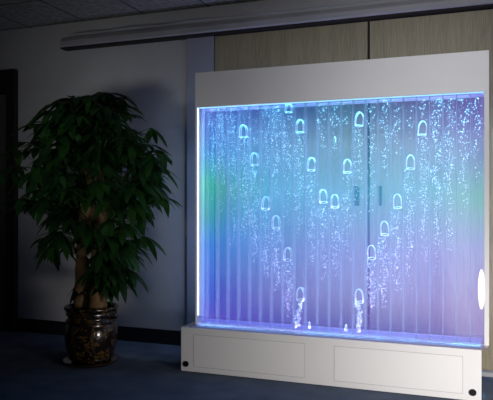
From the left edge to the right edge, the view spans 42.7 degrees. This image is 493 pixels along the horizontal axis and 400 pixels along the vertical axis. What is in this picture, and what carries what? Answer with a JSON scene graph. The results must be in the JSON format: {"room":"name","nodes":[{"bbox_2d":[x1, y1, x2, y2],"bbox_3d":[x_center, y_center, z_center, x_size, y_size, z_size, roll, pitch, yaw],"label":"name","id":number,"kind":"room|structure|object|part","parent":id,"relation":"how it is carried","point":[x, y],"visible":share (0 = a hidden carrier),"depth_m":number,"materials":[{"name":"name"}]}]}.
{"room":"office lobby","nodes":[
{"label":"office lobby","id":0,"kind":"room"},
{"bbox_2d":[0,0,261,30],"bbox_3d":[-0.740,-1.695,2.313,7.600,0.080,6.420,0,0,20],"label":"ceiling","id":1,"kind":"structure","parent":0,"point":[14,14],"depth_m":5.42,"materials":[{"name":"tile"}]},
{"bbox_2d":[0,0,489,330],"bbox_3d":[0.335,-0.203,5.205,7.600,2.905,0.150,0,0,20],"label":"wall","id":2,"kind":"structure","parent":0,"point":[153,76],"depth_m":5.62,"materials":[{"name":"white paint"}]},
{"bbox_2d":[0,95,5,328],"bbox_3d":[-2.671,0.110,6.215,0.740,2.260,0.048,0,0,20],"label":"door","id":3,"kind":"structure","parent":2,"relation":"in","point":[2,98],"depth_m":6.10,"materials":[{"name":"silver metal"}]},
{"bbox_2d":[0,70,5,94],"bbox_3d":[-2.710,-1.145,6.225,0.880,0.230,0.060,0,0,20],"label":"trim","id":4,"kind":"structure","parent":2,"relation":"attached to","point":[2,72],"depth_m":6.06,"materials":[{"name":"brown wood"}]},
{"bbox_2d":[6,69,17,331],"bbox_3d":[-2.486,-0.005,6.109,0.581,2.510,0.073,0,0,13],"label":"trim","id":5,"kind":"structure","parent":2,"relation":"attached to","point":[11,74],"depth_m":6.03,"materials":[{"name":"brown wood"}]},
{"bbox_2d":[18,318,180,345],"bbox_3d":[-1.198,1.188,5.685,2.110,0.125,0.018,0,0,20],"label":"baseboard","id":6,"kind":"structure","parent":2,"relation":"attached to","point":[136,334],"depth_m":5.62,"materials":[{"name":"black"}]},
{"bbox_2d":[187,36,214,323],"bbox_3d":[-0.388,-0.071,5.378,0.253,2.643,0.030,0,0,20],"label":"trim","id":7,"kind":"structure","parent":2,"relation":"attached to","point":[201,50],"depth_m":5.36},
{"bbox_2d":[60,0,492,50],"bbox_3d":[1.028,-1.458,4.799,5.820,0.129,0.127,0,0,20],"label":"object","id":8,"kind":"structure","parent":2,"relation":"attached to","point":[411,8],"depth_m":5.04,"materials":[{"name":"grey"}]},
{"bbox_2d":[215,22,367,329],"bbox_3d":[0.338,-0.078,5.101,1.278,2.616,0.034,0,0,20],"label":"door","id":9,"kind":"structure","parent":2,"relation":"in","point":[243,292],"depth_m":5.08,"materials":[{"name":"beige wood"}]},
{"bbox_3d":[0.858,-0.040,4.895,0.042,0.150,0.006,0,0,20],"label":"recessed pull","id":10,"kind":"part","parent":9,"relation":"part of","materials":[{"name":"black metal"}]},
{"bbox_2d":[355,187,358,203],"bbox_3d":[0.857,-0.040,4.892,0.030,0.130,0.003,0,0,20],"label":"door handle","id":11,"kind":"object","parent":9,"relation":"on","point":[356,190],"depth_m":4.89,"materials":[{"name":"black metal"}]},
{"bbox_2d":[368,22,369,329],"bbox_3d":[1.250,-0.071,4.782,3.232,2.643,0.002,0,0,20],"label":"trim","id":12,"kind":"structure","parent":2,"relation":"attached to","point":[368,22],"depth_m":4.89,"materials":[{"name":"black"}]},
{"bbox_2d":[370,9,492,369],"bbox_3d":[1.847,-0.078,4.540,1.902,2.616,0.034,0,0,20],"label":"door","id":13,"kind":"structure","parent":2,"relation":"in","point":[446,302],"depth_m":4.71,"materials":[{"name":"beige wood"}]},
{"bbox_3d":[1.024,-0.040,4.833,0.030,0.150,0.006,0,0,20],"label":"recessed pull","id":14,"kind":"part","parent":13,"relation":"part of","materials":[{"name":"black metal"}]},
{"bbox_2d":[379,187,380,203],"bbox_3d":[1.023,-0.040,4.830,0.018,0.130,0.003,0,0,20],"label":"door handle","id":15,"kind":"object","parent":13,"relation":"on","point":[379,187],"depth_m":4.83,"materials":[{"name":"black metal"}]},
{"bbox_2d":[481,369,492,376],"bbox_3d":[2.107,1.235,4.375,1.500,0.030,0.090,0,0,20],"label":"trim","id":16,"kind":"structure","parent":2,"relation":"attached to","point":[485,373],"depth_m":4.48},
{"bbox_2d":[0,329,492,399],"bbox_3d":[-0.740,1.290,2.313,7.600,0.080,6.420,0,0,20],"label":"floor","id":17,"kind":"structure","parent":0,"point":[32,366],"depth_m":4.36,"materials":[{"name":"blue carpet"}]},
{"bbox_2d":[0,92,181,367],"bbox_3d":[-1.182,0.204,4.899,1.532,2.088,1.362,0,0,31],"label":"tree","id":18,"kind":"object","parent":17,"relation":"on","point":[88,132],"visible":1,"depth_m":4.69,"materials":[{"name":"green plant"}]},
{"bbox_3d":[-1.202,1.023,4.886,0.414,0.430,0.414,0,0,20],"label":"pot","id":19,"kind":"part","parent":18,"relation":"part of","materials":[{"name":"brown ceramic"}]},
{"bbox_3d":[-1.006,0.866,4.813,0.060,0.084,0.022,0,0,20],"label":"pot handle","id":20,"kind":"part","parent":18,"relation":"part of","materials":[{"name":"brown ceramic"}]},
{"bbox_2d":[181,50,488,399],"bbox_3d":[0.574,0.146,4.434,2.114,2.199,0.388,0,0,20],"label":"fountain","id":21,"kind":"object","parent":17,"relation":"on","point":[442,366],"visible":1,"depth_m":4.29,"materials":[{"name":"white paint"}]},
{"bbox_3d":[-0.352,0.110,4.750,0.015,1.608,0.140,0,0,20],"label":"post","id":22,"kind":"part","parent":21,"relation":"part of","materials":[{"name":"white metal"}]},
{"bbox_3d":[0.006,1.090,4.447,0.832,0.230,0.003,0,0,20],"label":"access panel","id":23,"kind":"part","parent":21,"relation":"part of","materials":[{"name":"white metal"}]},
{"bbox_3d":[0.972,1.090,4.088,0.814,0.230,0.003,0,0,20],"label":"access panel","id":24,"kind":"part","parent":21,"relation":"part of","materials":[{"name":"white metal"}]},
{"bbox_2d":[478,269,484,309],"bbox_3d":[1.489,0.560,3.993,0.042,0.256,0.020,0,0,20],"label":"lamp","id":25,"kind":"object","parent":21,"relation":"attached to","point":[481,281],"depth_m":3.99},
{"bbox_3d":[1.542,0.110,4.046,0.029,1.608,0.140,0,0,20],"label":"post","id":26,"kind":"part","parent":21,"relation":"part of","materials":[{"name":"white metal"}]}
]}

